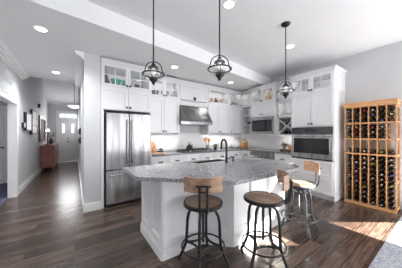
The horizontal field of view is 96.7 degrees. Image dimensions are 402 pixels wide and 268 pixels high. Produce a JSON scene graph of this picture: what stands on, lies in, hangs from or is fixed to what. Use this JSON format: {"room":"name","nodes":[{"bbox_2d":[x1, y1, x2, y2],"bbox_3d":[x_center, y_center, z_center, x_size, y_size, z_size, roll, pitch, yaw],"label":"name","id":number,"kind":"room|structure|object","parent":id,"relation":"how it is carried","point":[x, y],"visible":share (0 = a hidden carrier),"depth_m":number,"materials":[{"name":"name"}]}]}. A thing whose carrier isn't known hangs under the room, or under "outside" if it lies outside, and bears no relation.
{"room":"kitchen","nodes":[
{"label":"kitchen","id":0,"kind":"room"},
{"bbox_2d":[0,58,47,187],"bbox_3d":[-3.155,-1.055,2.547,0.120,4.850,14.200,0,0,-35],"label":"wall","id":1,"kind":"structure","parent":0,"point":[30,92],"depth_m":4.84,"materials":[{"name":"paint"}]},
{"bbox_2d":[5,68,12,84],"bbox_3d":[-3.715,-1.100,3.462,0.020,0.220,0.400,0,0,-35],"label":"air vent","id":2,"kind":"object","parent":1,"relation":"in","point":[8,76],"visible":1,"depth_m":3.41,"materials":[{"name":"white metal"}]},
{"bbox_2d":[0,88,19,197],"bbox_3d":[-3.714,0.300,3.364,0.159,2.140,1.460,0,0,-35],"label":"trim","id":3,"kind":"structure","parent":1,"relation":"attached to","point":[12,102],"depth_m":3.84,"materials":[{"name":"white paint"}]},
{"bbox_2d":[0,39,28,79],"bbox_3d":[-3.295,-1.370,2.962,0.130,0.120,3.440,0,0,-35],"label":"trim","id":4,"kind":"structure","parent":1,"relation":"attached to","point":[6,55],"depth_m":3.36,"materials":[{"name":"white paint"}]},
{"bbox_2d":[24,112,31,130],"bbox_3d":[-4.595,-0.320,4.744,0.060,0.460,0.650,0,0,-35],"label":"framed picture","id":5,"kind":"object","parent":1,"relation":"attached to","point":[27,116],"visible":1,"depth_m":4.67,"materials":[{"name":"black metal"}]},
{"bbox_2d":[27,114,30,129],"bbox_3d":[-4.597,-0.320,4.742,0.054,0.400,0.590,0,0,-35],"label":"print","id":6,"kind":"object","parent":5,"relation":"attached to","point":[28,115],"depth_m":4.72,"materials":[{"name":"white paper"}]},
{"bbox_2d":[18,168,40,194],"bbox_3d":[-5.639,1.295,6.186,0.016,0.150,5.419,0,0,-35],"label":"baseboard","id":7,"kind":"structure","parent":1,"relation":"attached to","point":[22,187],"depth_m":4.87,"materials":[{"name":"white paint"}]},
{"bbox_2d":[30,109,36,133],"bbox_3d":[-5.062,-0.350,5.406,0.060,0.720,0.770,0,0,-35],"label":"framed picture","id":8,"kind":"object","parent":1,"relation":"attached to","point":[33,112],"visible":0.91,"depth_m":5.38,"materials":[{"name":"black metal"}]},
{"bbox_2d":[39,115,45,141],"bbox_3d":[-6.143,-0.185,6.926,0.045,0.950,1.500,0,0,-35],"label":"wall mirror","id":9,"kind":"object","parent":1,"relation":"attached to","point":[42,121],"visible":1,"depth_m":6.94,"materials":[{"name":"red wood"}]},
{"bbox_2d":[41,119,44,138],"bbox_3d":[-6.153,-0.185,6.918,0.020,0.750,1.300,0,0,-35],"label":"mirror glass","id":10,"kind":"object","parent":9,"relation":"attached to","point":[42,120],"depth_m":6.96,"materials":[{"name":"white"}]},
{"bbox_2d":[42,78,78,104],"bbox_3d":[-5.330,-2.400,6.887,1.570,2.140,5.000,0,0,-35],"label":"ceiling","id":11,"kind":"structure","parent":0,"point":[56,92],"depth_m":7.86,"materials":[{"name":"paint"}]},
{"bbox_2d":[68,83,78,107],"bbox_3d":[-4.974,-1.705,7.016,0.410,1.390,0.407,0,0,-35],"label":"pendant","id":12,"kind":"object","parent":11,"relation":"hanging from","point":[73,105],"visible":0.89,"depth_m":6.97,"materials":[{"name":"white"}]},
{"bbox_2d":[48,104,77,142],"bbox_3d":[-6.751,-0.055,8.773,1.180,2.850,0.120,0,0,-35],"label":"wall","id":13,"kind":"structure","parent":0,"point":[52,108],"depth_m":8.51,"materials":[{"name":"paint"}]},
{"bbox_2d":[56,110,77,161],"bbox_3d":[-6.609,0.120,8.835,0.865,2.500,0.102,0,0,-35],"label":"trim","id":14,"kind":"structure","parent":13,"relation":"attached to","point":[57,111],"depth_m":8.64,"materials":[{"name":"white paint"}]},
{"bbox_2d":[59,120,76,161],"bbox_3d":[-6.579,0.334,8.850,0.730,2.048,0.112,0,0,-35],"label":"door","id":15,"kind":"structure","parent":13,"relation":"in","point":[67,140],"depth_m":8.84,"materials":[{"name":"white paint"}]},
{"bbox_2d":[78,52,99,203],"bbox_3d":[-4.037,-1.055,6.165,0.250,4.850,7.270,0,0,-35],"label":"wall","id":16,"kind":"structure","parent":0,"point":[89,92],"depth_m":3.20,"materials":[{"name":"paint"}]},
{"bbox_2d":[75,50,83,87],"bbox_3d":[-2.795,-1.370,4.074,0.130,0.120,2.420,0,0,-35],"label":"trim","id":17,"kind":"structure","parent":16,"relation":"attached to","point":[79,56],"depth_m":3.57,"materials":[{"name":"white paint"}]},
{"bbox_2d":[78,161,100,212],"bbox_3d":[-4.039,1.295,6.163,0.275,0.150,7.300,0,0,-35],"label":"baseboard","id":18,"kind":"structure","parent":16,"relation":"attached to","point":[92,206],"depth_m":3.21,"materials":[{"name":"white paint"}]},
{"bbox_2d":[0,0,270,91],"bbox_3d":[-0.975,-1.560,4.669,5.890,0.260,3.646,0,0,-35],"label":"ceiling","id":19,"kind":"structure","parent":0,"point":[85,26],"depth_m":2.92,"materials":[{"name":"paint"}]},
{"bbox_2d":[32,25,48,32],"bbox_3d":[-2.179,-1.427,2.433,0.176,0.006,0.176,0,0,-35],"label":"recessed light","id":20,"kind":"object","parent":19,"relation":"in","point":[36,27],"visible":1,"depth_m":2.43,"materials":[{"name":"white paint"}]},
{"bbox_2d":[152,125,240,151],"bbox_3d":[-0.439,-0.160,5.141,4.710,3.060,0.132,0,0,-35],"label":"wall","id":21,"kind":"structure","parent":0,"point":[195,139],"depth_m":5.13,"materials":[{"name":"tile"}]},
{"bbox_2d":[152,75,179,135],"bbox_3d":[-0.979,-0.667,4.460,0.855,1.445,0.382,0,0,-35],"label":"upper cabinet","id":22,"kind":"object","parent":21,"relation":"attached to","point":[165,109],"visible":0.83,"depth_m":4.40,"materials":[{"name":"white paint"}]},
{"bbox_2d":[180,80,208,107],"bbox_3d":[-0.259,-1.070,4.973,0.910,0.640,0.375,0,0,-35],"label":"upper cabinet","id":23,"kind":"object","parent":21,"relation":"attached to","point":[193,94],"visible":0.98,"depth_m":4.83,"materials":[{"name":"white paint"}]},
{"bbox_2d":[180,105,212,125],"bbox_3d":[-0.227,-0.489,4.893,0.990,0.491,0.517,0,0,-35],"label":"range hood","id":24,"kind":"object","parent":21,"relation":"attached to","point":[194,116],"visible":0.85,"depth_m":4.71,"materials":[{"name":"metal"}]},
{"bbox_2d":[201,85,229,135],"bbox_3d":[0.460,-0.667,5.476,0.845,1.445,0.382,0,0,-35],"label":"upper cabinet","id":25,"kind":"object","parent":21,"relation":"attached to","point":[218,112],"visible":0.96,"depth_m":5.35,"materials":[{"name":"white paint"}]},
{"bbox_2d":[229,89,240,135],"bbox_3d":[1.030,-0.667,5.878,0.550,1.445,0.382,0,0,-35],"label":"upper cabinet","id":26,"kind":"object","parent":21,"relation":"attached to","point":[234,96],"visible":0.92,"depth_m":5.76,"materials":[{"name":"white paint"}]},
{"bbox_2d":[0,161,401,267],"bbox_3d":[-1.611,1.417,3.636,8.360,0.105,14.600,0,0,-35],"label":"floor","id":27,"kind":"structure","parent":0,"point":[46,225],"depth_m":2.41,"materials":[{"name":"brown wood"}]},
{"bbox_2d":[40,143,58,171],"bbox_3d":[-6.197,0.895,7.377,0.444,0.950,2.040,0,0,-35],"label":"console table","id":28,"kind":"object","parent":27,"relation":"on","point":[49,154],"visible":0.98,"depth_m":6.58,"materials":[{"name":"red wood"}]},
{"bbox_2d":[48,132,55,143],"bbox_3d":[-6.151,0.167,7.317,0.247,0.506,0.265,0,0,34],"label":"flower vase","id":29,"kind":"object","parent":28,"relation":"on","point":[52,133],"visible":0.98,"depth_m":7.28,"materials":[{"name":"grey ceramic"}]},
{"bbox_2d":[100,57,151,208],"bbox_3d":[-1.604,-0.010,3.808,1.000,2.760,0.717,0,0,-35],"label":"tall cabinet","id":30,"kind":"object","parent":27,"relation":"on","point":[115,98],"visible":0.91,"depth_m":3.51,"materials":[{"name":"white paint"}]},
{"bbox_2d":[105,75,109,82],"bbox_3d":[-1.825,-1.018,3.437,0.132,0.231,0.132,0,0,-35],"label":"vase","id":31,"kind":"object","parent":30,"relation":"in","point":[106,76],"visible":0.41,"depth_m":3.40,"materials":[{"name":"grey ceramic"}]},
{"bbox_2d":[111,78,120,84],"bbox_3d":[-1.682,-0.988,3.538,0.189,0.170,0.189,0,0,-35],"label":"bowl","id":32,"kind":"object","parent":30,"relation":"in","point":[118,81],"visible":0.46,"depth_m":3.47,"materials":[{"name":"teal ceramic"}]},
{"bbox_2d":[104,112,150,207],"bbox_3d":[-1.581,0.482,3.772,0.846,1.775,0.733,0,0,-35],"label":"refrigerator","id":33,"kind":"object","parent":27,"relation":"on","point":[127,137],"visible":0.77,"depth_m":3.46,"materials":[{"name":"silver metal"}]},
{"bbox_2d":[152,155,184,164],"bbox_3d":[-0.894,0.933,4.343,0.855,0.874,0.652,0,0,-35],"label":"base cabinet","id":34,"kind":"object","parent":27,"relation":"on","point":[174,158],"visible":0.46,"depth_m":4.08,"materials":[{"name":"white paint"}]},
{"bbox_2d":[185,152,213,160],"bbox_3d":[-0.173,0.933,4.851,0.910,0.874,0.652,0,0,-35],"label":"base cabinet","id":35,"kind":"object","parent":27,"relation":"on","point":[188,157],"visible":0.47,"depth_m":4.59,"materials":[{"name":"white paint"}]},
{"bbox_2d":[178,176,229,267],"bbox_3d":[0.022,0.891,1.891,0.493,0.963,0.493,0,0,-41],"label":"bar stool","id":36,"kind":"object","parent":27,"relation":"on","point":[201,203],"visible":1,"depth_m":1.75,"materials":[{"name":"brown wood"}]},
{"bbox_2d":[140,176,285,261],"bbox_3d":[0.250,0.932,2.684,1.994,0.876,1.033,0,0,-35],"label":"kitchen island","id":37,"kind":"object","parent":27,"relation":"on","point":[164,214],"visible":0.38,"depth_m":2.18,"materials":[{"name":"white paint"}]},
{"bbox_2d":[123,158,300,184],"bbox_3d":[0.324,0.475,2.563,2.415,0.038,1.385,0,0,-35],"label":"island countertop","id":38,"kind":"structure","parent":37,"relation":"on","point":[238,171],"depth_m":2.23,"materials":[{"name":"stone"}]},
{"bbox_2d":[194,159,223,162],"bbox_3d":[0.136,0.577,3.008,0.620,0.234,0.230,0,0,-35],"label":"sink","id":39,"kind":"object","parent":38,"relation":"in","point":[216,159],"visible":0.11,"depth_m":3.11,"materials":[{"name":"metal"}]},
{"bbox_2d":[220,139,234,162],"bbox_3d":[0.407,0.267,2.930,0.277,0.379,0.122,0,0,43],"label":"faucet","id":40,"kind":"object","parent":38,"relation":"on","point":[222,140],"visible":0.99,"depth_m":2.88,"materials":[{"name":"black metal"}]},
{"bbox_2d":[214,150,241,158],"bbox_3d":[0.656,0.933,5.436,1.120,0.874,0.652,0,0,-35],"label":"base cabinet","id":41,"kind":"object","parent":27,"relation":"on","point":[237,154],"visible":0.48,"depth_m":5.22,"materials":[{"name":"white paint"}]},
{"bbox_2d":[242,150,250,158],"bbox_3d":[1.592,0.933,5.556,0.652,0.874,0.325,0,0,-35],"label":"base cabinet","id":42,"kind":"object","parent":27,"relation":"on","point":[245,154],"visible":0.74,"depth_m":5.39,"materials":[{"name":"white paint"}]},
{"bbox_2d":[250,151,273,159],"bbox_3d":[1.889,0.923,5.090,0.665,0.854,0.750,0,0,-35],"label":"dishwasher","id":43,"kind":"object","parent":27,"relation":"on","point":[254,155],"visible":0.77,"depth_m":4.91,"materials":[{"name":"metal"}]},
{"bbox_2d":[240,169,292,267],"bbox_3d":[0.704,0.891,1.948,0.524,0.963,0.470,0,0,-4],"label":"bar stool","id":44,"kind":"object","parent":27,"relation":"on","point":[263,199],"visible":1,"depth_m":1.85,"materials":[{"name":"brown wood"}]},
{"bbox_2d":[274,153,290,178],"bbox_3d":[2.256,0.933,4.616,0.652,0.874,0.436,0,0,-35],"label":"base cabinet","id":45,"kind":"object","parent":27,"relation":"on","point":[285,157],"visible":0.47,"depth_m":4.43,"materials":[{"name":"white paint"}]},
{"bbox_2d":[281,160,320,238],"bbox_3d":[1.433,0.891,2.595,0.493,0.963,0.492,0,0,-40],"label":"bar stool","id":46,"kind":"object","parent":27,"relation":"on","point":[298,185],"visible":0.95,"depth_m":2.58,"materials":[{"name":"brown wood"}]},
{"bbox_2d":[289,64,346,202],"bbox_3d":[2.639,0.000,4.086,0.647,2.740,0.954,0,0,-35],"label":"oven tower","id":47,"kind":"object","parent":27,"relation":"on","point":[318,97],"visible":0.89,"depth_m":3.81,"materials":[{"name":"white paint"}]},
{"bbox_2d":[292,127,332,161],"bbox_3d":[2.601,0.206,4.060,0.648,0.703,0.828,0,0,-35],"label":"wall oven","id":48,"kind":"object","parent":47,"relation":"in","point":[313,143],"visible":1,"depth_m":3.85,"materials":[{"name":"metal"}]},
{"bbox_2d":[344,98,400,213],"bbox_3d":[3.269,0.378,3.443,0.339,1.985,0.750,0,0,-35],"label":"wine rack","id":49,"kind":"object","parent":27,"relation":"on","point":[396,102],"visible":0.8,"depth_m":3.35,"materials":[{"name":"brown wood"}]},
{"bbox_2d":[351,152,397,154],"bbox_3d":[3.274,0.378,3.447,0.283,0.015,0.694,0,0,-35],"label":"display shelf","id":50,"kind":"object","parent":49,"relation":"attached to","point":[361,153],"depth_m":3.39,"materials":[{"name":"brown wood"}]},
{"bbox_2d":[389,203,397,208],"bbox_3d":[3.437,1.282,3.200,0.309,0.085,0.085,0,0,-35],"label":"wine bottle","id":51,"kind":"object","parent":49,"relation":"in","point":[391,205],"visible":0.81,"depth_m":3.15,"materials":[{"name":"black glass"}]},
{"bbox_2d":[389,149,397,154],"bbox_3d":[3.441,0.325,3.202,0.309,0.085,0.085,0,0,-35],"label":"wine bottle","id":52,"kind":"object","parent":49,"relation":"in","point":[393,151],"visible":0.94,"depth_m":3.15,"materials":[{"name":"black glass"}]},
{"bbox_2d":[389,198,397,203],"bbox_3d":[3.437,1.190,3.199,0.309,0.085,0.085,0,0,-35],"label":"wine bottle","id":53,"kind":"object","parent":49,"relation":"in","point":[391,200],"visible":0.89,"depth_m":3.15,"materials":[{"name":"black glass"}]},
{"bbox_2d":[389,112,397,116],"bbox_3d":[3.435,-0.348,3.198,0.309,0.085,0.085,0,0,-35],"label":"wine bottle","id":54,"kind":"object","parent":49,"relation":"in","point":[391,114],"visible":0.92,"depth_m":3.15,"materials":[{"name":"green glass"}]},
{"bbox_2d":[389,106,397,111],"bbox_3d":[3.435,-0.447,3.198,0.309,0.085,0.085,0,0,-35],"label":"wine bottle","id":55,"kind":"object","parent":49,"relation":"in","point":[392,108],"visible":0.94,"depth_m":3.15,"materials":[{"name":"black glass"}]},
{"bbox_2d":[389,193,397,197],"bbox_3d":[3.438,1.099,3.200,0.309,0.085,0.085,0,0,-35],"label":"wine bottle","id":56,"kind":"object","parent":49,"relation":"in","point":[392,195],"visible":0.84,"depth_m":3.14,"materials":[{"name":"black glass"}]},
{"bbox_2d":[389,188,397,192],"bbox_3d":[3.443,1.007,3.204,0.309,0.085,0.085,0,0,-35],"label":"wine bottle","id":57,"kind":"object","parent":49,"relation":"in","point":[392,190],"visible":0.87,"depth_m":3.15,"materials":[{"name":"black glass"}]},
{"bbox_2d":[389,177,397,182],"bbox_3d":[3.437,0.824,3.199,0.309,0.085,0.085,0,0,-35],"label":"wine bottle","id":58,"kind":"object","parent":49,"relation":"in","point":[392,180],"visible":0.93,"depth_m":3.15,"materials":[{"name":"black glass"}]},
{"bbox_2d":[389,172,397,177],"bbox_3d":[3.439,0.733,3.201,0.309,0.085,0.085,0,0,-35],"label":"wine bottle","id":59,"kind":"object","parent":49,"relation":"in","point":[391,174],"visible":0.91,"depth_m":3.15,"materials":[{"name":"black glass"}]},
{"bbox_2d":[389,167,397,172],"bbox_3d":[3.436,0.641,3.199,0.309,0.085,0.085,0,0,-35],"label":"wine bottle","id":60,"kind":"object","parent":49,"relation":"in","point":[392,169],"visible":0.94,"depth_m":3.14,"materials":[{"name":"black glass"}]},
{"bbox_2d":[389,162,397,166],"bbox_3d":[3.439,0.550,3.201,0.309,0.085,0.085,0,0,-35],"label":"wine bottle","id":61,"kind":"object","parent":49,"relation":"in","point":[392,164],"visible":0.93,"depth_m":3.15,"materials":[{"name":"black glass"}]},
{"bbox_2d":[389,157,397,161],"bbox_3d":[3.441,0.458,3.202,0.309,0.085,0.085,0,0,-35],"label":"wine bottle","id":62,"kind":"object","parent":49,"relation":"in","point":[392,159],"visible":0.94,"depth_m":3.15,"materials":[{"name":"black glass"}]},
{"bbox_2d":[368,216,401,267],"bbox_3d":[3.106,1.364,1.460,2.360,0.012,2.205,0,0,-35],"label":"area rug","id":63,"kind":"object","parent":27,"relation":"on","point":[389,255],"visible":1,"depth_m":2.05,"materials":[{"name":"grey carpet"}]},
{"bbox_2d":[87,0,401,77],"bbox_3d":[0.742,-1.740,2.236,6.130,0.100,9.600,0,0,-35],"label":"ceiling","id":64,"kind":"structure","parent":0,"point":[252,36],"depth_m":2.81,"materials":[{"name":"paint"}]},
{"bbox_2d":[142,0,164,84],"bbox_3d":[-0.527,-1.115,1.978,0.250,1.150,0.250,0,0,0],"label":"pendant light","id":65,"kind":"object","parent":64,"relation":"hanging from","point":[153,67],"visible":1,"depth_m":1.97,"materials":[{"name":"black metal"}]},
{"bbox_2d":[207,0,231,80],"bbox_3d":[0.189,-1.115,1.822,0.250,1.150,0.250,0,0,0],"label":"pendant light","id":66,"kind":"object","parent":64,"relation":"hanging from","point":[219,62],"visible":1,"depth_m":1.81,"materials":[{"name":"black metal"}]},
{"bbox_2d":[222,0,235,9],"bbox_3d":[0.365,-1.687,2.332,0.176,0.006,0.176,0,0,-35],"label":"recessed light","id":67,"kind":"object","parent":64,"relation":"in","point":[228,4],"visible":1,"depth_m":2.33,"materials":[{"name":"white paint"}]},
{"bbox_2d":[277,21,294,98],"bbox_3d":[1.298,-1.115,2.739,0.250,1.150,0.250,0,0,0],"label":"pendant light","id":68,"kind":"object","parent":64,"relation":"hanging from","point":[285,24],"visible":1,"depth_m":2.73,"materials":[{"name":"black metal"}]},
{"bbox_2d":[286,44,294,48],"bbox_3d":[1.719,-1.687,3.451,0.176,0.006,0.176,0,0,-35],"label":"recessed light","id":69,"kind":"object","parent":64,"relation":"in","point":[290,46],"visible":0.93,"depth_m":3.44,"materials":[{"name":"white paint"}]},
{"bbox_2d":[241,41,401,209],"bbox_3d":[3.653,-0.160,3.311,0.132,3.060,7.600,0,0,-35],"label":"wall","id":70,"kind":"structure","parent":0,"point":[373,74],"depth_m":3.59,"materials":[{"name":"paint"}]},
{"bbox_2d":[241,90,250,134],"bbox_3d":[1.588,-0.682,5.810,0.377,1.415,0.464,0,0,-35],"label":"upper cabinet","id":71,"kind":"object","parent":70,"relation":"attached to","point":[246,95],"visible":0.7,"depth_m":5.95,"materials":[{"name":"white paint"}]},
{"bbox_2d":[249,82,276,134],"bbox_3d":[1.911,-0.685,5.256,0.487,1.410,0.893,0,0,-35],"label":"upper cabinet","id":72,"kind":"object","parent":70,"relation":"attached to","point":[262,108],"visible":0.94,"depth_m":5.08,"materials":[{"name":"white paint"}]},
{"bbox_2d":[251,116,273,133],"bbox_3d":[1.902,-0.246,5.251,0.438,0.482,0.768,0,0,-35],"label":"microwave oven","id":73,"kind":"object","parent":72,"relation":"in","point":[259,125],"visible":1,"depth_m":5.09,"materials":[{"name":"metal"}]},
{"bbox_2d":[277,79,290,135],"bbox_3d":[2.345,-0.667,4.737,0.377,1.445,0.535,0,0,-35],"label":"cabinet","id":74,"kind":"object","parent":70,"relation":"attached to","point":[283,105],"visible":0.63,"depth_m":4.85,"materials":[{"name":"white paint"}]},
{"bbox_3d":[-4.963,0.070,2.985,2.330,2.600,4.000,0,0,-35],"label":"wall","id":75,"kind":"structure","parent":0,"visible":0},
{"bbox_2d":[0,110,6,183],"bbox_3d":[-5.739,0.349,4.693,0.930,2.018,0.114,0,0,-35],"label":"door","id":76,"kind":"structure","parent":75,"relation":"in","point":[3,113],"depth_m":4.92,"materials":[{"name":"white paint"}]},
{"bbox_3d":[1.344,0.933,5.962,0.600,0.874,0.595,0,0,-35],"label":"base cabinet","id":77,"kind":"object","parent":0,"visible":0},
{"bbox_2d":[152,147,290,156],"bbox_3d":[0.609,0.476,4.492,3.481,0.040,2.135,0,0,-35],"label":"countertop","id":78,"kind":"structure","parent":77,"relation":"on","point":[167,153],"depth_m":4.70,"materials":[{"name":"stone"}]},
{"bbox_2d":[176,148,212,152],"bbox_3d":[-0.165,0.431,4.840,0.870,0.050,0.500,0,0,-35],"label":"cooktop","id":79,"kind":"object","parent":78,"relation":"in","point":[193,149],"visible":0.98,"depth_m":4.75,"materials":[{"name":"black metal"}]},
{"bbox_2d":[186,142,192,148],"bbox_3d":[-0.300,0.310,4.772,0.187,0.191,0.187,0,0,-10],"label":"kettle","id":80,"kind":"object","parent":79,"relation":"on","point":[189,146],"visible":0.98,"depth_m":4.71,"materials":[{"name":"grey metal"}]},
{"bbox_2d":[204,137,210,147],"bbox_3d":[0.186,0.271,5.271,0.266,0.370,0.116,0,0,-35],"label":"utensil crock","id":81,"kind":"object","parent":78,"relation":"on","point":[205,138],"visible":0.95,"depth_m":5.25,"materials":[{"name":"orange metal"}]},
{"bbox_2d":[240,139,247,147],"bbox_3d":[1.413,0.316,5.855,0.236,0.281,0.236,0,0,-35],"label":"canister","id":82,"kind":"object","parent":78,"relation":"on","point":[244,144],"visible":1,"depth_m":5.77,"materials":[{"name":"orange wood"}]},
{"bbox_3d":[2.265,0.429,4.682,0.220,0.055,0.300,0,0,-35],"label":"wooden box","id":83,"kind":"object","parent":78,"relation":"on","visible":0},
{"bbox_2d":[281,142,288,148],"bbox_3d":[2.238,0.297,4.749,0.270,0.207,0.313,0,0,1],"label":"potted plant","id":84,"kind":"object","parent":83,"relation":"on","point":[283,144],"visible":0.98,"depth_m":4.72,"materials":[{"name":"green plant"}]},
{"bbox_3d":[1.012,0.376,5.827,0.440,0.160,0.120,0,0,0],"label":"plate stand","id":85,"kind":"object","parent":78,"relation":"on","visible":0},
{"bbox_2d":[227,140,231,147],"bbox_3d":[0.891,0.324,5.837,0.236,0.234,0.046,0,0,0],"label":"dinner plate","id":86,"kind":"object","parent":85,"relation":"on","point":[229,143],"visible":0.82,"depth_m":5.83,"materials":[{"name":"white ceramic"}]},
{"bbox_2d":[232,140,238,147],"bbox_3d":[1.133,0.324,5.838,0.236,0.234,0.046,0,0,0],"label":"dinner plate","id":87,"kind":"object","parent":85,"relation":"on","point":[235,143],"visible":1,"depth_m":5.83,"materials":[{"name":"white ceramic"}]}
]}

